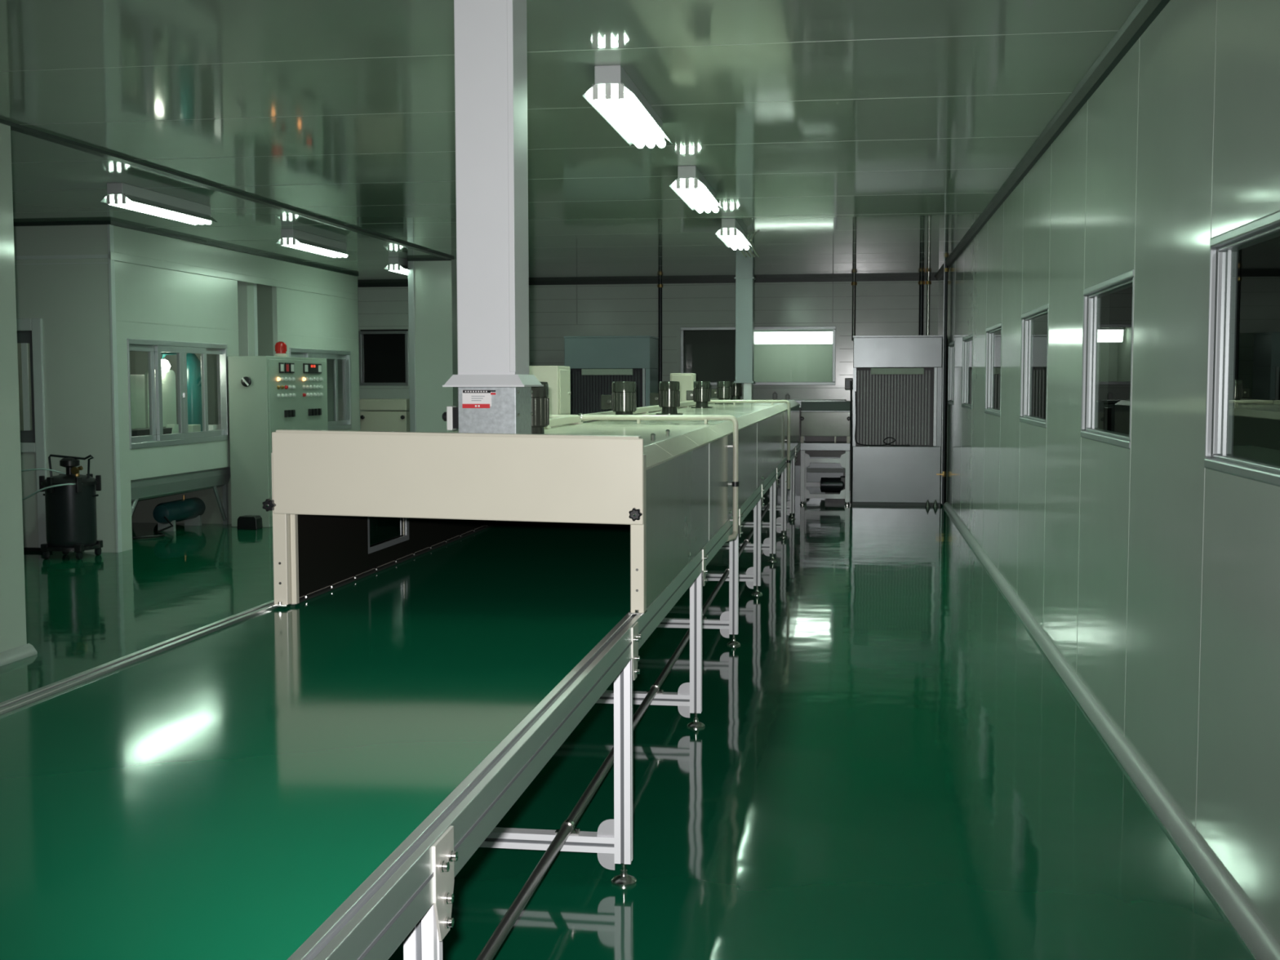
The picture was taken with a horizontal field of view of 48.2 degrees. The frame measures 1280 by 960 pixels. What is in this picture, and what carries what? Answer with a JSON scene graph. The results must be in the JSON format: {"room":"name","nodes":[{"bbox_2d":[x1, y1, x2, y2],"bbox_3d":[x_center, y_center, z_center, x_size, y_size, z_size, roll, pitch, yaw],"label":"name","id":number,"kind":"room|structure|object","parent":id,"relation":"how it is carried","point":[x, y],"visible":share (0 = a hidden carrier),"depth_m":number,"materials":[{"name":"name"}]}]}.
{"room":"clean room","nodes":[
{"label":"clean room","id":0,"kind":"room"},
{"bbox_2d":[0,123,26,652],"bbox_3d":[-4.008,-0.081,1.988,0.100,2.700,10.740,1,4,9],"label":"wall","id":1,"kind":"structure","parent":0,"point":[12,588],"depth_m":7.20,"materials":[{"name":"white paint"}]},
{"bbox_2d":[0,643,37,666],"bbox_3d":[-3.933,1.238,2.079,0.045,0.055,10.760,1,4,9],"label":"baseboard","id":2,"kind":"structure","parent":1,"relation":"attached to","point":[20,652],"depth_m":7.23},
{"bbox_2d":[17,342,31,430],"bbox_3d":[-5.466,-0.965,14.808,0.050,2.700,5.760,1,4,9],"label":"wall","id":3,"kind":"structure","parent":0,"point":[19,344],"depth_m":13.16,"materials":[{"name":"white paint"}]},
{"bbox_2d":[129,351,177,373],"bbox_3d":[-4.976,-1.120,13.449,1.320,0.231,0.294,1,4,9],"label":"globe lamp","id":4,"kind":"object","parent":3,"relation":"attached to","point":[166,366],"visible":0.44,"depth_m":13.27,"materials":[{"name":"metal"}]},
{"bbox_2d":[13,224,111,552],"bbox_3d":[-6.028,-0.766,11.956,3.510,2.700,0.062,1,4,9],"label":"wall","id":5,"kind":"structure","parent":0,"point":[60,269],"depth_m":11.71,"materials":[{"name":"white paint"}]},
{"bbox_2d":[16,318,46,547],"bbox_3d":[-5.316,-0.386,11.871,0.850,1.890,0.070,1,4,9],"label":"door","id":6,"kind":"structure","parent":5,"relation":"in","point":[33,442],"depth_m":11.80,"materials":[{"name":"metal"}]},
{"bbox_2d":[23,547,52,551],"bbox_3d":[-5.303,0.574,11.912,0.880,0.030,0.013,1,4,9],"label":"door","id":7,"kind":"structure","parent":5,"relation":"in","point":[38,549],"depth_m":11.87,"materials":[{"name":"metal"}]},
{"bbox_2d":[129,284,273,524],"bbox_3d":[-5.569,-0.963,14.794,3.350,2.700,1.060,1,4,9],"label":"wall","id":8,"kind":"structure","parent":0,"point":[144,509],"depth_m":14.16,"materials":[{"name":"paint"}]},
{"bbox_2d":[103,224,358,552],"bbox_3d":[-3.882,-0.949,14.539,0.062,2.700,5.822,1,4,9],"label":"wall","id":9,"kind":"structure","parent":0,"point":[142,302],"depth_m":12.84,"materials":[{"name":"white paint"}]},
{"bbox_2d":[127,338,229,448],"bbox_3d":[-4.137,-0.782,12.857,0.071,0.920,1.900,1,4,9],"label":"window","id":10,"kind":"structure","parent":9,"relation":"in","point":[153,348],"depth_m":12.84,"materials":[{"name":"metal"}]},
{"bbox_2d":[13,220,358,275],"bbox_3d":[-5.538,-2.294,14.687,3.440,0.030,5.840,1,4,9],"label":"trim","id":11,"kind":"structure","parent":9,"relation":"attached to","point":[92,222],"depth_m":12.59,"materials":[{"name":"black metal"}]},
{"bbox_2d":[109,251,357,300],"bbox_3d":[-3.858,-2.016,14.461,0.014,0.070,5.822,1,4,9],"label":"trim","id":12,"kind":"structure","parent":9,"relation":"attached to","point":[116,256],"depth_m":13.61,"materials":[{"name":"white metal"}]},
{"bbox_2d":[236,251,276,279],"bbox_3d":[-4.112,-2.168,14.490,0.500,0.260,0.960,1,4,9],"label":"lintel","id":13,"kind":"object","parent":9,"relation":"attached to","point":[250,264],"visible":0.43,"depth_m":14.42,"materials":[{"name":"paint"}]},
{"bbox_2d":[288,347,351,430],"bbox_3d":[-3.627,-1.016,16.235,0.071,0.920,1.850,1,4,9],"label":"window","id":14,"kind":"structure","parent":9,"relation":"in","point":[335,355],"depth_m":16.69,"materials":[{"name":"metal"}]},
{"bbox_2d":[304,275,359,431],"bbox_3d":[-5.107,-1.164,17.685,3.400,2.700,0.050,1,4,9],"label":"wall","id":15,"kind":"structure","parent":0,"point":[341,394],"depth_m":17.45,"materials":[{"name":"white paint"}]},
{"bbox_2d":[358,329,408,385],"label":"window","id":16,"kind":"structure","parent":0,"point":[384,353],"depth_m":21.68,"materials":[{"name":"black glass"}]},
{"bbox_2d":[0,0,1141,283],"bbox_3d":[-3.093,-1.868,7.667,10.570,0.081,22.460,1,4,9],"label":"ceiling","id":17,"kind":"structure","parent":0,"point":[843,138],"depth_m":7.01,"materials":[{"name":"paint"}]},
{"bbox_2d":[100,182,217,225],"bbox_3d":[-3.342,-1.921,10.012,0.220,0.138,1.300,1,4,9],"label":"fluorescent fixture","id":18,"kind":"object","parent":17,"relation":"attached to","point":[122,195],"visible":1,"depth_m":9.82,"materials":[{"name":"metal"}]},
{"bbox_2d":[0,118,454,259],"bbox_3d":[-3.388,-1.692,5.843,0.072,0.018,18.750,1,4,9],"label":"trim","id":19,"kind":"structure","parent":17,"relation":"attached to","point":[14,126],"depth_m":9.15,"materials":[{"name":"black metal"}]},
{"bbox_2d":[275,228,351,257],"bbox_3d":[-2.913,-2.118,12.853,0.220,0.138,1.300,1,4,9],"label":"fluorescent fixture","id":20,"kind":"object","parent":17,"relation":"attached to","point":[291,237],"visible":1,"depth_m":12.65,"materials":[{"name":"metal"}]},
{"bbox_2d":[384,257,408,275],"bbox_3d":[-2.490,-2.312,15.654,0.220,0.138,1.300,1,4,9],"label":"fluorescent fixture","id":21,"kind":"object","parent":17,"relation":"attached to","point":[397,264],"visible":0.46,"depth_m":15.06,"materials":[{"name":"metal"}]},
{"bbox_2d":[582,65,673,148],"bbox_3d":[-0.037,-1.687,6.549,0.220,0.138,1.300,1,4,9],"label":"fluorescent fixture","id":22,"kind":"object","parent":17,"relation":"attached to","point":[613,94],"visible":1,"depth_m":6.24,"materials":[{"name":"metal"}]},
{"bbox_2d":[669,165,724,213],"bbox_3d":[0.380,-1.878,9.311,0.220,0.138,1.300,1,4,9],"label":"fluorescent fixture","id":23,"kind":"object","parent":17,"relation":"attached to","point":[691,185],"visible":1,"depth_m":8.96,"materials":[{"name":"metal"}]},
{"bbox_2d":[715,218,753,249],"bbox_3d":[0.806,-2.074,12.132,0.220,0.138,1.300,1,4,9],"label":"fluorescent fixture","id":24,"kind":"object","parent":17,"relation":"attached to","point":[731,233],"visible":1,"depth_m":11.75,"materials":[{"name":"metal"}]},
{"bbox_2d":[740,240,759,257],"bbox_3d":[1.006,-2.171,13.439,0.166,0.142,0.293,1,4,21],"label":"fluorescent fixture","id":25,"kind":"object","parent":17,"relation":"hanging from","point":[751,242],"visible":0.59,"depth_m":13.48,"materials":[{"name":"metal"}]},
{"bbox_2d":[0,495,1256,959],"bbox_3d":[-3.089,0.905,7.858,10.570,0.080,22.460,1,4,9],"label":"floor","id":26,"kind":"structure","parent":0,"point":[886,762],"depth_m":5.11,"materials":[{"name":"green paint"}]},
{"bbox_2d":[21,454,102,559],"bbox_3d":[-4.684,0.206,11.456,0.739,0.824,0.482,1,4,9],"label":"pot","id":27,"kind":"object","parent":26,"relation":"on","point":[70,497],"visible":0.95,"depth_m":11.30,"materials":[{"name":"metal"}]},
{"bbox_2d":[132,515,173,538],"bbox_3d":[-4.455,0.448,12.768,0.254,0.151,1.211,1,4,9],"label":"air hose","id":28,"kind":"object","parent":26,"relation":"on","point":[158,532],"visible":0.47,"depth_m":12.97,"materials":[{"name":"black rubber"}]},
{"bbox_2d":[152,494,205,531],"bbox_3d":[-4.411,0.307,13.723,0.200,0.310,0.800,1,4,9],"label":"tank","id":29,"kind":"object","parent":26,"relation":"on","point":[191,510],"visible":0.98,"depth_m":13.56,"materials":[{"name":"metal"}]},
{"bbox_2d":[130,466,230,524],"bbox_3d":[-4.614,0.219,13.079,0.890,0.575,2.160,1,4,9],"label":"bench","id":30,"kind":"object","parent":26,"relation":"on","point":[172,484],"visible":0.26,"depth_m":13.13,"materials":[{"name":"metal"}]},
{"bbox_2d":[237,280,257,355],"bbox_3d":[-4.051,-0.825,14.645,0.220,2.440,0.240,1,4,9],"label":"column","id":31,"kind":"structure","parent":26,"relation":"on","point":[246,291],"depth_m":14.48,"materials":[{"name":"paint"}]},
{"bbox_2d":[236,515,262,529],"bbox_3d":[-3.717,0.404,13.636,0.199,0.125,0.140,1,4,9],"label":"box","id":32,"kind":"object","parent":26,"relation":"on","point":[246,522],"visible":1,"depth_m":13.57,"materials":[{"name":"black plastic"}]},
{"bbox_2d":[227,341,328,527],"bbox_3d":[-3.623,-0.494,14.494,0.426,1.798,1.615,1,4,9],"label":"tall cabinet","id":33,"kind":"object","parent":26,"relation":"on","point":[267,394],"visible":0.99,"depth_m":13.77,"materials":[{"name":"metal"}]},
{"bbox_2d":[240,376,251,386],"bbox_3d":[-3.769,-0.940,13.685,0.096,0.096,0.035,1,4,9],"label":"switch","id":34,"kind":"object","parent":33,"relation":"attached to","point":[246,381],"depth_m":13.68,"materials":[{"name":"black plastic"}]},
{"bbox_2d":[360,399,409,431],"bbox_3d":[-3.184,-0.432,18.079,0.620,1.180,0.420,1,4,9],"label":"cabinet","id":35,"kind":"object","parent":26,"relation":"on","point":[376,415],"visible":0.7,"depth_m":17.88,"materials":[{"name":"beige metal"}]},
{"bbox_2d":[0,441,800,959],"bbox_3d":[0.028,0.473,8.148,1.191,0.733,15.780,1,4,9],"label":"conveyor","id":36,"kind":"object","parent":26,"relation":"on","point":[315,778],"visible":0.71,"depth_m":2.69,"materials":[{"name":"rubber"}]},
{"bbox_2d":[262,400,799,614],"bbox_3d":[0.306,-0.271,9.837,1.134,0.532,11.563,1,4,9],"label":"tunnel","id":37,"kind":"object","parent":36,"relation":"on","point":[344,504],"visible":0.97,"depth_m":4.22,"materials":[{"name":"metal"}]},
{"bbox_2d":[442,0,543,434],"bbox_3d":[-0.501,-0.876,4.764,0.297,1.507,0.290,1,4,9],"label":"duct","id":38,"kind":"object","parent":37,"relation":"on","point":[493,380],"visible":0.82,"depth_m":4.67,"materials":[{"name":"grey metal"}]},
{"bbox_2d":[531,381,549,434],"bbox_3d":[-0.408,-0.250,5.133,0.203,0.208,0.170,1,4,9],"label":"motor","id":39,"kind":"object","parent":37,"relation":"on","point":[540,400],"visible":0.32,"depth_m":5.08,"materials":[{"name":"paint"}]},
{"bbox_2d":[528,365,571,414],"bbox_3d":[-0.512,-0.508,8.228,0.191,0.294,0.350,1,4,9],"label":"junction box","id":40,"kind":"object","parent":37,"relation":"on","point":[557,378],"visible":0.71,"depth_m":8.06,"materials":[{"name":"beige paint"}]},
{"bbox_2d":[600,381,636,421],"bbox_3d":[-0.101,-0.420,7.589,0.203,0.208,0.170,1,4,9],"label":"motor","id":41,"kind":"object","parent":37,"relation":"on","point":[622,400],"visible":0.91,"depth_m":7.54,"materials":[{"name":"paint"}]},
{"bbox_2d":[543,397,719,428],"bbox_3d":[0.157,-0.512,10.129,0.060,0.039,9.700,1,4,9],"label":"cable tray","id":42,"kind":"object","parent":37,"relation":"on","point":[571,419],"visible":0.25,"depth_m":7.54,"materials":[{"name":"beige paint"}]},
{"bbox_2d":[549,413,739,542],"bbox_3d":[-0.078,-0.003,6.936,1.103,0.637,0.242,1,4,9],"label":"conduit pipe","id":43,"kind":"object","parent":37,"relation":"attached to","point":[638,418],"visible":0.77,"depth_m":6.96,"materials":[{"name":"beige metal"}]},
{"bbox_2d":[649,381,683,414],"bbox_3d":[0.165,-0.508,8.860,0.203,0.208,0.170,1,4,9],"label":"motor","id":44,"kind":"object","parent":37,"relation":"on","point":[668,397],"visible":0.98,"depth_m":8.81,"materials":[{"name":"paint"}]},
{"bbox_2d":[670,373,695,402],"bbox_3d":[0.368,-0.776,12.255,0.200,0.272,0.206,1,4,9],"label":"junction box","id":45,"kind":"object","parent":37,"relation":"on","point":[686,380],"visible":0.6,"depth_m":12.15,"materials":[{"name":"beige paint"}]},
{"bbox_2d":[686,381,712,408],"bbox_3d":[0.463,-0.663,11.086,0.203,0.208,0.170,1,4,9],"label":"motor","id":46,"kind":"object","parent":37,"relation":"on","point":[700,393],"visible":1,"depth_m":11.04,"materials":[{"name":"paint"}]},
{"bbox_2d":[711,381,731,404],"bbox_3d":[0.758,-0.810,13.210,0.203,0.208,0.170,1,4,9],"label":"motor","id":47,"kind":"object","parent":37,"relation":"on","point":[723,391],"visible":0.88,"depth_m":13.16,"materials":[{"name":"paint"}]},
{"bbox_2d":[729,381,742,399],"bbox_3d":[1.007,-0.954,15.292,0.203,0.208,0.170,1,4,9],"label":"motor","id":48,"kind":"object","parent":37,"relation":"on","point":[736,388],"visible":0.61,"depth_m":15.24,"materials":[{"name":"paint"}]},
{"bbox_2d":[733,248,755,399],"bbox_3d":[1.037,-1.529,14.173,0.194,1.507,0.204,1,4,9],"label":"duct","id":49,"kind":"object","parent":37,"relation":"on","point":[744,278],"visible":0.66,"depth_m":14.08,"materials":[{"name":"metal"}]},
{"bbox_2d":[709,400,791,488],"bbox_3d":[0.766,-0.318,12.534,1.103,0.784,0.044,1,4,9],"label":"conduit pipe","id":50,"kind":"object","parent":37,"relation":"attached to","point":[734,402],"visible":0.78,"depth_m":12.45,"materials":[{"name":"beige metal"}]},
{"bbox_2d":[475,502,769,959],"bbox_3d":[0.337,0.717,7.754,0.074,0.036,14.100,0,4,8],"label":"pipe","id":51,"kind":"object","parent":36,"relation":"on","point":[503,929],"visible":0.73,"depth_m":4.01,"materials":[{"name":"grey metal"}]},
{"bbox_2d":[408,258,529,432],"bbox_3d":[-1.950,-1.123,17.014,0.475,2.700,3.660,1,4,9],"label":"wall pier","id":52,"kind":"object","parent":26,"relation":"on","point":[432,285],"visible":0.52,"depth_m":15.19,"materials":[{"name":"paint"}]},
{"bbox_2d":[407,257,451,261],"bbox_3d":[-2.224,-2.329,15.106,0.470,0.030,0.040,1,4,9],"label":"trim","id":53,"kind":"structure","parent":52,"relation":"attached to","point":[408,259],"depth_m":15.10,"materials":[{"name":"black metal"}]},
{"bbox_2d":[563,335,658,414],"bbox_3d":[-0.329,-0.723,16.872,1.012,1.918,0.712,1,4,9],"label":"booth","id":54,"kind":"object","parent":26,"relation":"on","point":[594,362],"visible":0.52,"depth_m":16.52,"materials":[{"name":"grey metal"}]},
{"bbox_2d":[570,371,639,414],"bbox_3d":[-0.408,-0.843,16.595,0.824,0.835,0.015,1,4,9],"label":"curtain","id":55,"kind":"object","parent":54,"relation":"hanging from","point":[573,372],"depth_m":16.60,"materials":[{"name":"grey plastic"}]},
{"bbox_2d":[581,368,633,375],"bbox_3d":[-0.377,-1.247,16.522,0.600,0.071,0.045,1,4,9],"label":"lamp","id":56,"kind":"object","parent":54,"relation":"attached to","point":[584,371],"depth_m":16.51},
{"bbox_2d":[563,335,658,368],"bbox_3d":[-0.330,-1.494,16.819,1.012,0.373,0.710,1,4,9],"label":"hood","id":57,"kind":"object","parent":54,"relation":"attached to","point":[618,352],"depth_m":16.48,"materials":[{"name":"blue metal"}]},
{"bbox_2d":[728,399,846,495],"bbox_3d":[1.808,-0.417,17.854,1.500,1.165,0.920,1,4,9],"label":"conveyor","id":58,"kind":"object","parent":26,"relation":"on","point":[811,477],"depth_m":17.42,"materials":[{"name":"grey metal"}]},
{"bbox_2d":[772,391,777,399],"bbox_3d":[1.717,-1.076,18.217,0.060,0.100,0.058,1,4,9],"label":"pot","id":59,"kind":"object","parent":58,"relation":"on","point":[775,394],"visible":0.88,"depth_m":18.19,"materials":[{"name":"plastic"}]},
{"bbox_2d":[785,393,790,399],"bbox_3d":[1.875,-1.065,18.194,0.060,0.080,0.058,1,4,9],"label":"pot","id":60,"kind":"object","parent":58,"relation":"on","point":[787,396],"visible":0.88,"depth_m":18.17,"materials":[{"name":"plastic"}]},
{"bbox_2d":[795,400,850,505],"bbox_3d":[2.111,-0.322,16.466,0.622,1.165,0.800,1,4,9],"label":"machine","id":61,"kind":"object","parent":26,"relation":"on","point":[824,425],"visible":0.96,"depth_m":16.17,"materials":[{"name":"metal"}]},
{"bbox_2d":[849,380,852,503],"bbox_3d":[2.373,-0.425,16.095,0.019,1.380,0.042,-1,4,-18],"label":"power cable","id":62,"kind":"object","parent":61,"relation":"attached to","point":[851,490],"visible":1,"depth_m":16.08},
{"bbox_2d":[820,475,844,502],"bbox_3d":[2.234,0.106,16.546,0.300,0.300,0.185,1,4,9],"label":"motor","id":63,"kind":"object","parent":26,"relation":"on","point":[828,485],"visible":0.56,"depth_m":16.46,"materials":[{"name":"metal"}]},
{"bbox_2d":[852,335,942,506],"bbox_3d":[3.030,-0.733,17.038,0.990,1.903,2.042,1,4,9],"label":"booth","id":64,"kind":"object","parent":26,"relation":"on","point":[897,380],"visible":0.99,"depth_m":16.08,"materials":[{"name":"metal"}]},
{"bbox_2d":[844,377,853,389],"bbox_3d":[2.353,-1.083,16.125,0.089,0.130,0.058,1,4,9],"label":"switch box","id":65,"kind":"object","parent":64,"relation":"attached to","point":[847,380],"visible":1,"depth_m":16.10,"materials":[{"name":"grey plastic"}]},
{"bbox_2d":[854,391,909,445],"bbox_3d":[2.717,-0.687,16.046,0.611,0.612,0.017,1,4,9],"label":"cord","id":66,"kind":"object","parent":64,"relation":"hanging from","point":[885,444],"visible":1,"depth_m":16.07,"materials":[{"name":"black rubber"}]},
{"bbox_2d":[857,370,930,444],"bbox_3d":[2.852,-0.814,16.105,0.803,0.835,0.015,1,4,9],"label":"curtain","id":67,"kind":"object","parent":64,"relation":"hanging from","point":[929,371],"depth_m":16.10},
{"bbox_2d":[871,368,924,374],"bbox_3d":[2.882,-1.218,16.032,0.587,0.071,0.045,1,4,9],"label":"lamp","id":68,"kind":"object","parent":64,"relation":"attached to","point":[873,371],"depth_m":16.01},
{"bbox_2d":[853,335,942,368],"bbox_3d":[3.028,-1.504,16.986,0.990,0.358,2.040,1,4,9],"label":"hood","id":69,"kind":"object","parent":64,"relation":"attached to","point":[868,351],"depth_m":15.99,"materials":[{"name":"metal"}]},
{"bbox_2d":[867,445,935,446],"bbox_3d":[2.892,-0.367,16.193,0.893,0.030,0.240,1,4,9],"label":"basin","id":70,"kind":"object","parent":64,"relation":"in","point":[868,446],"depth_m":16.22,"materials":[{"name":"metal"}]},
{"bbox_2d":[924,499,930,506],"bbox_3d":[3.199,0.259,15.906,0.060,0.080,0.058,1,4,9],"label":"cone","id":71,"kind":"object","parent":26,"relation":"on","point":[927,504],"visible":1,"depth_m":15.89,"materials":[{"name":"grey metal"}]},
{"bbox_2d":[933,499,937,506],"bbox_3d":[3.283,0.260,15.894,0.060,0.080,0.058,1,4,9],"label":"cone","id":72,"kind":"object","parent":26,"relation":"on","point":[935,504],"visible":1,"depth_m":15.88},
{"bbox_2d":[357,280,938,489],"bbox_3d":[-1.423,-1.248,18.809,10.570,2.700,0.064,1,4,9],"label":"wall","id":73,"kind":"structure","parent":0,"point":[882,308],"depth_m":18.40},
{"bbox_2d":[357,275,937,287],"bbox_3d":[-1.463,-2.566,18.670,10.510,0.050,0.050,1,4,9],"label":"trim","id":74,"kind":"structure","parent":73,"relation":"attached to","point":[932,277],"depth_m":18.32,"materials":[{"name":"metal"}]},
{"bbox_2d":[657,279,662,391],"bbox_3d":[0.262,-1.727,18.452,0.074,1.700,0.074,1,4,9],"label":"pipe","id":75,"kind":"object","parent":73,"relation":"attached to","point":[660,285],"visible":0.83,"depth_m":18.42,"materials":[{"name":"metal"}]},
{"bbox_2d":[680,326,835,385],"bbox_3d":[1.508,-1.588,18.340,1.980,0.745,0.090,1,4,9],"label":"window","id":76,"kind":"structure","parent":73,"relation":"in","point":[729,328],"depth_m":18.25,"materials":[{"name":"metal"}]},
{"bbox_2d":[851,277,857,340],"bbox_3d":[2.698,-2.157,18.055,0.072,0.795,0.072,1,4,9],"label":"pipe","id":77,"kind":"object","parent":73,"relation":"attached to","point":[854,283],"visible":0.88,"depth_m":18.03,"materials":[{"name":"black metal"}]},
{"bbox_2d":[918,275,924,335],"bbox_3d":[3.523,-2.149,17.921,0.084,0.795,0.084,1,4,9],"label":"pipe","id":78,"kind":"object","parent":73,"relation":"attached to","point":[921,282],"visible":0.83,"depth_m":17.89,"materials":[{"name":"metal"}]},
{"bbox_2d":[925,275,931,335],"bbox_3d":[3.607,-2.148,17.908,0.068,0.795,0.068,1,4,9],"label":"pipe","id":79,"kind":"object","parent":73,"relation":"attached to","point":[928,282],"visible":0.83,"depth_m":17.89,"materials":[{"name":"metal"}]},
{"bbox_2d":[684,293,1110,430],"bbox_3d":[2.731,-1.344,20.103,7.400,2.700,0.060,1,4,9],"label":"wall","id":80,"kind":"structure","parent":0,"point":[710,355],"depth_m":20.17,"materials":[{"name":"white paint"}]},
{"bbox_2d":[937,0,1279,945],"bbox_3d":[2.100,-0.434,6.952,0.061,2.700,22.400,1,4,9],"label":"wall","id":81,"kind":"structure","parent":0,"point":[1153,572],"depth_m":4.90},
{"bbox_2d":[936,262,949,505],"bbox_3d":[3.362,-1.061,15.909,0.110,2.688,0.065,1,4,9],"label":"pipe","id":82,"kind":"object","parent":81,"relation":"attached to","point":[946,269],"visible":0.94,"depth_m":15.89,"materials":[{"name":"metal"}]},
{"bbox_2d":[947,341,954,404],"bbox_3d":[3.383,-1.147,15.401,0.080,0.666,0.950,1,4,9],"label":"window","id":83,"kind":"structure","parent":81,"relation":"in","point":[951,345],"depth_m":15.78,"materials":[{"name":"metal"}]},
{"bbox_2d":[961,333,973,409],"bbox_3d":[3.044,-0.991,13.157,0.080,0.666,1.200,1,4,9],"label":"window","id":84,"kind":"structure","parent":81,"relation":"in","point":[967,343],"depth_m":13.46,"materials":[{"name":"metal"}]},
{"bbox_2d":[984,322,1001,416],"bbox_3d":[2.670,-0.820,10.681,0.080,0.666,1.220,1,4,9],"label":"window","id":85,"kind":"structure","parent":81,"relation":"in","point":[993,333],"depth_m":10.92,"materials":[{"name":"metal"}]},
{"bbox_2d":[1019,303,1048,428],"bbox_3d":[2.303,-0.651,8.249,0.080,0.666,1.250,1,4,9],"label":"window","id":86,"kind":"structure","parent":81,"relation":"in","point":[1033,322],"depth_m":8.43,"materials":[{"name":"metal"}]},
{"bbox_2d":[934,0,1170,280],"bbox_3d":[2.042,-1.754,6.869,0.055,0.055,22.400,1,4,9],"label":"trim","id":87,"kind":"structure","parent":81,"relation":"attached to","point":[1145,12],"depth_m":6.53,"materials":[{"name":"grey metal"}]},
{"bbox_2d":[1080,269,1133,448],"bbox_3d":[1.944,-0.486,5.869,0.080,0.666,1.175,1,4,9],"label":"window","id":88,"kind":"structure","parent":81,"relation":"in","point":[1091,323],"depth_m":6.42,"materials":[{"name":"metal"}]},
{"bbox_2d":[942,502,1279,959],"bbox_3d":[1.890,0.960,5.965,0.040,0.056,20.200,1,4,9],"label":"baseboard","id":89,"kind":"structure","parent":81,"relation":"attached to","point":[1260,941],"depth_m":4.69,"materials":[{"name":"white metal"}]},
{"bbox_2d":[1204,210,1279,486],"bbox_3d":[1.593,-0.325,3.549,0.080,0.666,1.220,1,4,9],"label":"window","id":90,"kind":"structure","parent":81,"relation":"in","point":[1224,247],"depth_m":4.12,"materials":[{"name":"metal"}]},
{"bbox_2d":[1233,235,1279,450],"bbox_3d":[4.469,-0.415,6.626,0.060,2.700,22.460,1,4,9],"label":"wall","id":91,"kind":"structure","parent":0,"point":[1257,366],"depth_m":12.23,"materials":[{"name":"black glass"}]},
{"bbox_3d":[-0.080,-2.713,19.824,12.900,0.080,2.540,1,4,9],"label":"ceiling","id":92,"kind":"structure","parent":0,"visible":0},
{"bbox_2d":[754,329,832,344],"bbox_3d":[2.107,-2.246,19.395,1.140,0.800,0.200,1,4,9],"label":"fluorescent fixture","id":93,"kind":"object","parent":92,"relation":"hanging from","point":[761,336],"visible":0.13,"depth_m":19.33,"materials":[{"name":"white plastic"}]},
{"bbox_3d":[-4.930,-0.306,13.029,1.550,0.030,2.320,1,4,9],"label":"floor","id":94,"kind":"structure","parent":0,"visible":0},
{"bbox_2d":[129,374,146,429],"bbox_3d":[-4.559,-0.619,12.719,0.030,0.635,0.620,1,4,9],"label":"shield","id":95,"kind":"object","parent":94,"relation":"on","point":[137,381],"visible":0.39,"depth_m":12.89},
{"bbox_2d":[131,429,149,436],"bbox_3d":[-4.414,-0.356,12.391,0.180,0.155,0.480,1,4,9],"label":"paint tray","id":96,"kind":"object","parent":94,"relation":"on","point":[134,432],"visible":0.07,"depth_m":12.39,"materials":[{"name":"black plastic"}]},
{"bbox_2d":[135,427,172,435],"bbox_3d":[-4.349,-0.385,12.820,0.180,0.155,0.330,1,4,9],"label":"paint bucket","id":97,"kind":"object","parent":94,"relation":"on","point":[166,430],"visible":0.14,"depth_m":12.85,"materials":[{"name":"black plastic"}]},
{"bbox_2d":[144,369,176,427],"bbox_3d":[-4.465,-0.685,13.344,0.030,0.682,0.550,1,4,9],"label":"shield","id":98,"kind":"object","parent":94,"relation":"on","point":[168,379],"visible":0.62,"depth_m":13.43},
{"bbox_2d":[165,424,178,433],"bbox_3d":[-4.297,-0.417,13.098,0.080,0.180,0.220,1,4,9],"label":"box","id":99,"kind":"object","parent":94,"relation":"on","point":[175,427],"visible":0.29,"depth_m":13.10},
{"bbox_2d":[186,353,202,431],"bbox_3d":[-4.299,-0.837,13.729,0.210,0.930,0.210,1,4,9],"label":"gas cylinder","id":100,"kind":"object","parent":94,"relation":"on","point":[194,413],"visible":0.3,"depth_m":13.64,"materials":[{"name":"teal paint"}]},
{"bbox_2d":[187,424,200,432],"bbox_3d":[-4.194,-0.434,13.411,0.090,0.170,0.170,1,4,9],"label":"box","id":101,"kind":"object","parent":94,"relation":"on","point":[191,428],"visible":0.36,"depth_m":13.34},
{"bbox_2d":[208,424,221,431],"bbox_3d":[-4.130,-0.458,13.871,0.100,0.155,0.240,1,4,9],"label":"box","id":102,"kind":"object","parent":94,"relation":"on","point":[211,427],"visible":0.26,"depth_m":13.80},
{"bbox_3d":[3.285,0.963,6.870,2.330,0.080,22.400,1,4,9],"label":"floor","id":103,"kind":"structure","parent":0,"visible":0},
{"bbox_2d":[1232,445,1279,464],"bbox_3d":[3.697,0.454,7.127,0.800,0.900,7.900,1,4,9],"label":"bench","id":104,"kind":"object","parent":103,"relation":"on","point":[1267,455],"visible":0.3,"depth_m":9.78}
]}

